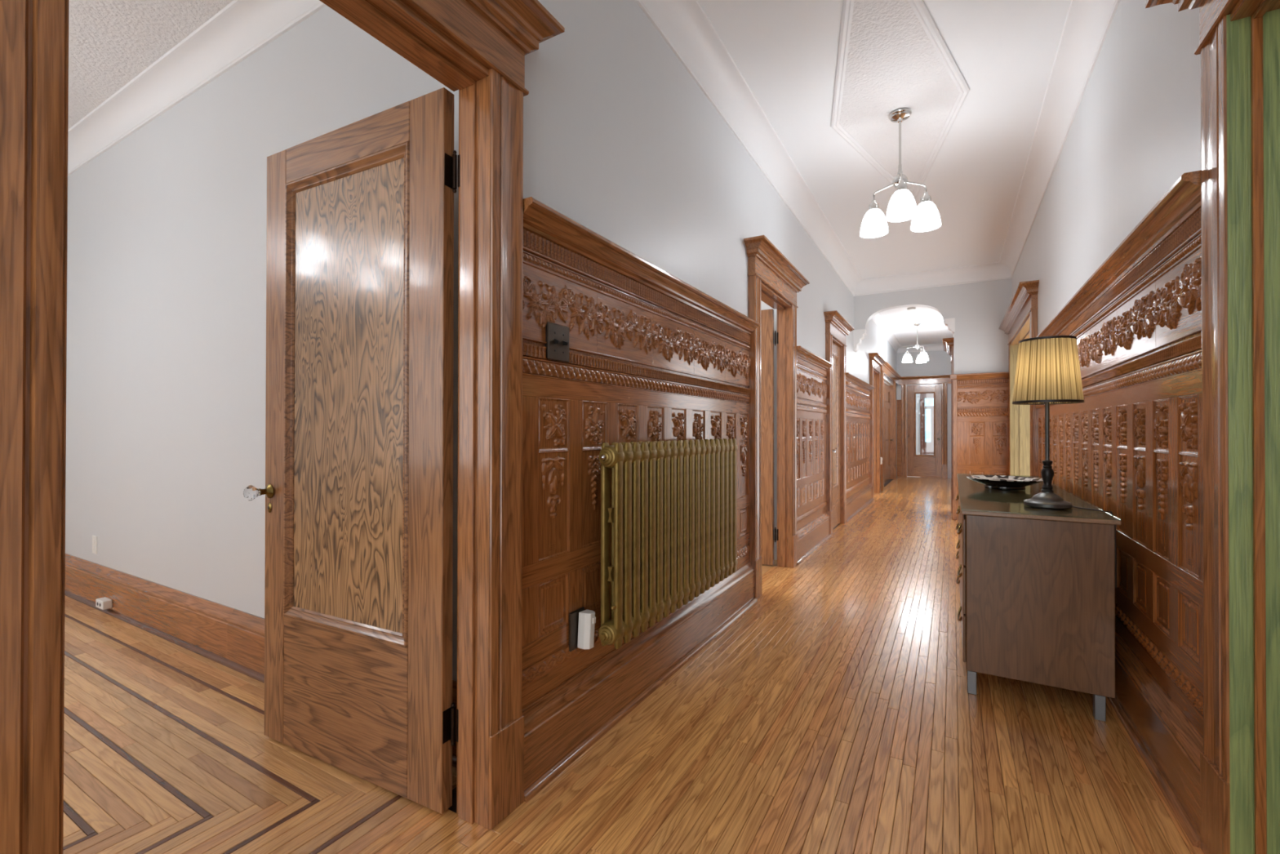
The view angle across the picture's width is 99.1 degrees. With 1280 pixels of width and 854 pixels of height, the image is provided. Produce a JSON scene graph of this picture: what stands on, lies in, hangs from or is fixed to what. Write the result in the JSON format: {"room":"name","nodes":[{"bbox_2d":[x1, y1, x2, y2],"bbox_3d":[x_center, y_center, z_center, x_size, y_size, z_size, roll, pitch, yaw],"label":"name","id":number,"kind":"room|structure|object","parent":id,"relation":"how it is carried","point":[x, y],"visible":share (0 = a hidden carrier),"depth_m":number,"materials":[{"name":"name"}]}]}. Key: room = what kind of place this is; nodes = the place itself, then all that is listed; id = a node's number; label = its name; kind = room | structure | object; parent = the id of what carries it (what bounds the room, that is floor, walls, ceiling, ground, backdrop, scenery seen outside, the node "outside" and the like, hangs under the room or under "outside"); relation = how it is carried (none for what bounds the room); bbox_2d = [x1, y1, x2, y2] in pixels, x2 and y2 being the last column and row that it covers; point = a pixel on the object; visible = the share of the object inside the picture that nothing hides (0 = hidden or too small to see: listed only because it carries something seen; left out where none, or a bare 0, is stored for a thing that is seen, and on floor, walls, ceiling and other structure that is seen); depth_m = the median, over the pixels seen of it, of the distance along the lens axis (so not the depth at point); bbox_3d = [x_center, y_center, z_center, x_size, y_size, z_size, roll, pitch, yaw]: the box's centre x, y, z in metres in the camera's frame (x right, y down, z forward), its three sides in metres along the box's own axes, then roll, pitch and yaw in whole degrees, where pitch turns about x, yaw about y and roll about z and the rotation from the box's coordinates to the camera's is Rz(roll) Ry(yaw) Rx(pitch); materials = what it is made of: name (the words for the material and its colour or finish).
{"room":"home hallway","nodes":[
{"label":"home hallway","id":0,"kind":"room"},
{"bbox_2d":[67,0,233,129],"bbox_3d":[-3.589,-1.997,1.456,5.130,0.100,3.740,0,0,30],"label":"ceiling","id":1,"kind":"structure","parent":0,"point":[111,42],"depth_m":2.72,"materials":[{"name":"white paint"}]},
{"bbox_2d":[65,5,458,681],"bbox_3d":[-2.638,-0.457,3.114,5.130,3.200,0.100,0,0,30],"label":"wall","id":2,"kind":"structure","parent":0,"point":[166,357],"depth_m":2.90,"materials":[{"name":"white paint"}]},
{"bbox_2d":[92,535,97,554],"bbox_3d":[-3.580,0.772,3.583,0.072,0.116,0.009,0,0,30],"label":"outlet plate","id":3,"kind":"object","parent":2,"relation":"attached to","point":[94,537],"visible":1,"depth_m":3.57,"materials":[{"name":"white plastic"}]},
{"bbox_2d":[95,596,112,609],"bbox_3d":[-3.289,1.083,3.350,0.110,0.052,0.048,0,0,30],"label":"electrical outlet","id":4,"kind":"object","parent":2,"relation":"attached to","point":[104,603],"visible":1,"depth_m":3.33,"materials":[{"name":"white plastic"}]},
{"bbox_2d":[67,0,326,176],"bbox_3d":[-2.689,-1.861,3.028,5.130,0.152,0.114,0,0,30],"label":"trim","id":5,"kind":"structure","parent":2,"relation":"attached to","point":[242,28],"depth_m":2.86,"materials":[{"name":"white paint"}]},
{"bbox_2d":[64,553,457,768],"bbox_3d":[-2.699,1.017,3.052,5.080,0.252,0.058,0,0,30],"label":"baseboard","id":6,"kind":"structure","parent":2,"relation":"attached to","point":[233,638],"depth_m":2.90,"materials":[{"name":"brown wood"}]},
{"bbox_2d":[62,475,1204,853],"bbox_3d":[1.347,1.199,8.007,7.180,0.050,20.122,0,0,30],"label":"floor","id":7,"kind":"structure","parent":0,"point":[837,713],"depth_m":1.89,"materials":[{"name":"brown wood"}]},
{"bbox_2d":[955,473,1121,721],"bbox_3d":[2.164,0.753,3.199,0.541,0.792,2.268,0,0,30],"label":"dresser","id":8,"kind":"object","parent":7,"relation":"on","point":[1037,585],"visible":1,"depth_m":2.23,"materials":[{"name":"brown wood"}]},
{"bbox_2d":[966,475,1043,490],"bbox_3d":[2.115,0.326,3.166,0.381,0.062,0.381,0,0,30],"label":"decorative dish","id":9,"kind":"object","parent":8,"relation":"on","point":[990,482],"visible":0.98,"depth_m":3.10,"materials":[{"name":"black ceramic"}]},
{"bbox_2d":[1012,335,1116,587],"bbox_3d":[1.847,0.131,2.408,0.340,1.043,0.257,0,0,30],"label":"table lamp","id":10,"kind":"object","parent":8,"relation":"on","point":[1047,372],"visible":1,"depth_m":2.35,"materials":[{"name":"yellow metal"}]},
{"bbox_2d":[523,0,897,476],"bbox_3d":[2.611,-0.414,7.035,0.085,3.170,19.600,0,0,30],"label":"wall","id":11,"kind":"structure","parent":0,"point":[620,140],"depth_m":2.47,"materials":[{"name":"white paint"}]},
{"bbox_2d":[0,0,564,853],"bbox_3d":[-0.664,-0.059,1.197,0.243,2.388,1.295,0,0,30],"label":"trim","id":12,"kind":"structure","parent":11,"relation":"attached to","point":[478,49],"depth_m":1.32,"materials":[{"name":"brown wood"}]},
{"bbox_2d":[243,87,460,813],"bbox_3d":[-0.959,0.066,1.772,0.956,2.125,0.126,0,0,27],"label":"door","id":13,"kind":"structure","parent":11,"relation":"in","point":[358,490],"depth_m":1.77,"materials":[{"name":"brown wood"}]},
{"bbox_2d":[521,196,759,802],"bbox_3d":[0.198,0.225,2.647,0.082,1.838,2.250,0,0,30],"label":"wainscot","id":14,"kind":"structure","parent":11,"relation":"attached to","point":[653,356],"depth_m":2.06,"materials":[{"name":"brown wood"}]},
{"bbox_2d":[544,321,568,362],"bbox_3d":[-0.275,-0.286,1.856,0.038,0.124,0.116,0,0,30],"label":"switch plate","id":15,"kind":"object","parent":14,"relation":"attached to","point":[557,336],"visible":1,"depth_m":1.84,"materials":[{"name":"brown metal"}]},
{"bbox_2d":[568,606,584,651],"bbox_3d":[-0.226,0.723,1.954,0.010,0.135,0.085,0,0,30],"label":"outlet plate","id":16,"kind":"object","parent":14,"relation":"attached to","point":[574,615],"visible":0.76,"depth_m":1.93,"materials":[{"name":"brown metal"}]},
{"bbox_2d":[577,609,595,648],"bbox_3d":[-0.188,0.725,1.954,0.049,0.128,0.059,0,0,30],"label":"air freshener","id":17,"kind":"object","parent":16,"relation":"attached to","point":[587,618],"visible":1,"depth_m":1.94,"materials":[{"name":"white plastic"}]},
{"bbox_2d":[598,438,737,648],"bbox_3d":[0.183,0.428,2.537,0.144,0.734,1.393,0,0,30],"label":"radiator","id":18,"kind":"object","parent":14,"relation":"attached to","point":[672,515],"visible":1,"depth_m":2.22,"materials":[{"name":"gold metal"}]},
{"bbox_2d":[635,0,862,296],"bbox_3d":[0.430,-1.930,3.003,0.139,0.187,10.420,0,0,30],"label":"trim","id":19,"kind":"structure","parent":11,"relation":"attached to","point":[685,26],"depth_m":3.35,"materials":[{"name":"white paint"}]},
{"bbox_2d":[760,308,778,564],"bbox_3d":[0.748,0.083,4.697,0.895,2.125,0.126,0,0,29],"label":"door","id":20,"kind":"structure","parent":11,"relation":"in","point":[766,315],"depth_m":4.54,"materials":[{"name":"brown wood"}]},
{"bbox_2d":[743,235,809,599],"bbox_3d":[1.012,-0.041,4.125,0.243,2.388,1.288,0,0,30],"label":"trim","id":21,"kind":"structure","parent":11,"relation":"attached to","point":[773,280],"depth_m":4.35,"materials":[{"name":"brown wood"}]},
{"bbox_2d":[796,346,833,564],"bbox_3d":[1.669,0.241,5.219,0.082,1.838,1.436,0,0,30],"label":"wainscot","id":22,"kind":"structure","parent":11,"relation":"attached to","point":[812,517],"depth_m":5.19,"materials":[{"name":"brown wood"}]},
{"bbox_2d":[832,342,839,528],"bbox_3d":[2.264,0.096,6.297,0.126,2.120,0.748,0,0,30],"label":"door","id":23,"kind":"structure","parent":11,"relation":"in","point":[836,349],"depth_m":6.43,"materials":[{"name":"brown wood"}]},
{"bbox_2d":[823,310,854,534],"bbox_3d":[2.252,-0.028,6.293,0.243,2.388,1.172,0,0,30],"label":"trim","id":24,"kind":"structure","parent":11,"relation":"attached to","point":[837,327],"depth_m":6.03,"materials":[{"name":"brown wood"}]},
{"bbox_2d":[845,372,875,522],"bbox_3d":[3.164,0.257,7.831,0.082,1.838,2.576,0,0,30],"label":"wainscot","id":25,"kind":"structure","parent":11,"relation":"attached to","point":[859,489],"depth_m":7.68,"materials":[{"name":"brown wood"}]},
{"bbox_2d":[853,328,866,351],"bbox_3d":[3.056,-1.197,7.578,0.150,0.287,0.162,0,0,30],"label":"corbel","id":26,"kind":"object","parent":11,"relation":"attached to","point":[859,335],"visible":1,"depth_m":7.53,"materials":[{"name":"white paint"}]},
{"bbox_2d":[868,352,885,497],"bbox_3d":[4.061,-0.009,9.452,0.243,2.388,1.292,0,0,30],"label":"trim","id":27,"kind":"structure","parent":11,"relation":"attached to","point":[876,361],"depth_m":9.81,"materials":[{"name":"brown wood"}]},
{"bbox_2d":[883,382,884,483],"bbox_3d":[4.832,0.119,10.991,0.050,2.130,1.232,0,0,30],"label":"door","id":28,"kind":"structure","parent":11,"relation":"in","point":[883,382],"depth_m":11.40,"materials":[{"name":"brown wood"}]},
{"bbox_2d":[871,312,901,352],"bbox_3d":[4.726,-1.907,10.534,0.114,0.142,6.640,0,0,30],"label":"trim","id":29,"kind":"structure","parent":11,"relation":"attached to","point":[878,318],"depth_m":10.88,"materials":[{"name":"white paint"}]},
{"bbox_2d":[884,382,893,482],"bbox_3d":[5.481,0.126,12.049,0.126,2.130,1.232,0,0,30],"label":"door","id":30,"kind":"structure","parent":11,"relation":"in","point":[887,439],"depth_m":12.08,"materials":[{"name":"brown wood"}]},
{"bbox_2d":[880,360,901,490],"bbox_3d":[5.375,-0.016,11.812,0.246,2.432,3.762,0,0,30],"label":"trim","id":31,"kind":"structure","parent":11,"relation":"attached to","point":[886,369],"depth_m":12.54,"materials":[{"name":"brown wood"}]},
{"bbox_2d":[760,300,777,559],"bbox_3d":[-0.351,-0.440,5.700,3.730,3.200,0.100,0,0,30],"label":"wall","id":32,"kind":"structure","parent":0,"point":[763,305],"depth_m":4.76,"materials":[{"name":"white paint"}]},
{"bbox_2d":[697,0,1071,346],"bbox_3d":[3.515,-2.050,6.642,2.050,0.100,19.800,0,0,30],"label":"ceiling","id":33,"kind":"structure","parent":0,"point":[786,51],"depth_m":3.58,"materials":[{"name":"white paint"}]},
{"bbox_2d":[831,0,969,199],"bbox_3d":[1.625,-2.014,3.460,0.796,0.020,3.344,0,0,30],"label":"ceiling panel","id":34,"kind":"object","parent":33,"relation":"attached to","point":[893,55],"depth_m":3.23,"materials":[{"name":"white paint"}]},
{"bbox_2d":[859,107,941,238],"bbox_3d":[1.645,-1.651,3.483,0.480,0.724,0.444,0,0,30],"label":"pendant light","id":35,"kind":"object","parent":34,"relation":"hanging from","point":[902,206],"visible":1,"depth_m":3.49,"materials":[{"name":"white glass"}]},
{"bbox_2d":[906,306,915,311],"bbox_3d":[4.529,-1.967,9.114,0.132,0.038,0.132,0,0,30],"label":"smoke detector","id":36,"kind":"object","parent":33,"relation":"attached to","point":[910,308],"visible":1,"depth_m":9.07,"materials":[{"name":"white plastic"}]},
{"bbox_2d":[902,323,928,363],"bbox_3d":[5.290,-1.613,10.480,0.456,0.730,0.469,0,0,30],"label":"pendant light","id":37,"kind":"object","parent":33,"relation":"hanging from","point":[922,357],"visible":1,"depth_m":10.44,"materials":[{"name":"white glass"}]},
{"bbox_2d":[897,350,951,478],"bbox_3d":[6.936,-0.376,13.155,1.343,3.170,0.120,0,0,30],"label":"wall","id":38,"kind":"structure","parent":0,"point":[939,362],"depth_m":13.05,"materials":[{"name":"white paint"}]},
{"bbox_2d":[897,343,943,352],"bbox_3d":[6.819,-1.891,13.096,1.203,0.142,0.114,0,0,30],"label":"trim","id":39,"kind":"structure","parent":38,"relation":"attached to","point":[935,347],"depth_m":13.12,"materials":[{"name":"white paint"}]},
{"bbox_2d":[906,384,941,477],"bbox_3d":[6.832,0.090,13.136,0.734,2.217,0.126,0,0,30],"label":"door","id":40,"kind":"structure","parent":38,"relation":"in","point":[917,465],"depth_m":13.16,"materials":[{"name":"brown wood"}]},
{"bbox_2d":[897,374,951,478],"bbox_3d":[6.818,-0.008,13.091,1.205,2.432,0.108,0,0,30],"label":"trim","id":41,"kind":"structure","parent":38,"relation":"attached to","point":[944,380],"depth_m":13.23,"materials":[{"name":"brown wood"}]},
{"bbox_2d":[915,383,941,454],"bbox_3d":[8.247,-0.364,15.101,1.885,3.170,0.080,0,0,30],"label":"wall","id":42,"kind":"structure","parent":0,"point":[917,395],"depth_m":15.31,"materials":[{"name":"white paint"}]},
{"bbox_2d":[920,393,933,454],"bbox_3d":[8.160,0.070,15.044,0.780,2.300,0.080,0,0,30],"label":"door","id":43,"kind":"structure","parent":42,"relation":"in","point":[926,400],"depth_m":15.13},
{"bbox_2d":[924,408,930,442],"bbox_3d":[7.977,-0.040,15.126,0.140,0.920,0.020,0,0,30],"label":"window","id":44,"kind":"structure","parent":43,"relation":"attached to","point":[927,411],"depth_m":15.12,"materials":[{"name":"clear glass"}]},
{"bbox_2d":[924,397,933,405],"bbox_3d":[8.051,-0.690,15.088,0.330,0.220,0.020,0,0,30],"label":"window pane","id":45,"kind":"object","parent":43,"relation":"on","point":[928,401],"depth_m":15.10,"materials":[{"name":"clear glass"}]},
{"bbox_2d":[853,278,1011,373],"bbox_3d":[3.778,-0.412,7.162,1.815,3.170,0.140,0,0,30],"label":"wall","id":46,"kind":"structure","parent":0,"point":[979,309],"depth_m":6.88,"materials":[{"name":"white paint"}]},
{"bbox_2d":[853,262,1010,296],"bbox_3d":[3.711,-1.904,7.048,1.815,0.187,0.139,0,0,30],"label":"trim","id":47,"kind":"structure","parent":46,"relation":"attached to","point":[995,270],"depth_m":7.03,"materials":[{"name":"white paint"}]},
{"bbox_2d":[950,371,1008,519],"bbox_3d":[4.220,0.252,6.777,0.647,1.838,0.082,0,0,30],"label":"wainscot","id":48,"kind":"structure","parent":46,"relation":"attached to","point":[980,400],"depth_m":6.80,"materials":[{"name":"brown wood"}]},
{"bbox_2d":[953,333,954,361],"bbox_3d":[5.779,-0.395,9.922,0.140,3.170,6.640,0,0,30],"label":"wall","id":49,"kind":"structure","parent":0,"point":[953,334],"depth_m":7.36,"materials":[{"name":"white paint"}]},
{"bbox_2d":[942,337,954,512],"bbox_3d":[4.562,-0.016,7.932,0.276,2.388,1.232,0,0,30],"label":"trim","id":50,"kind":"structure","parent":49,"relation":"attached to","point":[948,343],"depth_m":7.49,"materials":[{"name":"brown wood"}]},
{"bbox_2d":[944,317,955,333],"bbox_3d":[3.994,-1.298,7.042,0.118,0.180,0.162,0,0,30],"label":"corbel","id":51,"kind":"object","parent":49,"relation":"attached to","point":[949,322],"visible":0.95,"depth_m":6.97,"materials":[{"name":"white paint"}]},
{"bbox_2d":[1011,0,1200,335],"bbox_3d":[2.043,-0.441,2.152,0.150,3.170,10.560,0,0,30],"label":"wall","id":52,"kind":"structure","parent":0,"point":[1135,131],"depth_m":2.37,"materials":[{"name":"white paint"}]},
{"bbox_2d":[998,280,1039,476],"bbox_3d":[3.952,-0.029,5.573,0.336,2.388,2.392,0,0,30],"label":"trim","id":53,"kind":"structure","parent":52,"relation":"attached to","point":[1020,321],"depth_m":6.36,"materials":[{"name":"brown wood"}]},
{"bbox_2d":[999,0,1119,278],"bbox_3d":[1.885,-1.933,2.171,0.139,0.187,10.420,0,0,30],"label":"trim","id":54,"kind":"structure","parent":52,"relation":"attached to","point":[1087,24],"depth_m":3.31,"materials":[{"name":"white paint"}]},
{"bbox_2d":[1035,170,1203,848],"bbox_3d":[2.430,0.230,3.061,0.082,1.838,3.646,0,0,30],"label":"wainscot","id":55,"kind":"structure","parent":52,"relation":"attached to","point":[1132,451],"depth_m":1.93,"materials":[{"name":"brown wood"}]},
{"bbox_2d":[1145,0,1279,853],"bbox_3d":[1.258,-0.058,0.916,0.286,2.388,1.412,0,0,30],"label":"trim","id":56,"kind":"structure","parent":52,"relation":"attached to","point":[1238,47],"depth_m":1.33,"materials":[{"name":"brown wood"}]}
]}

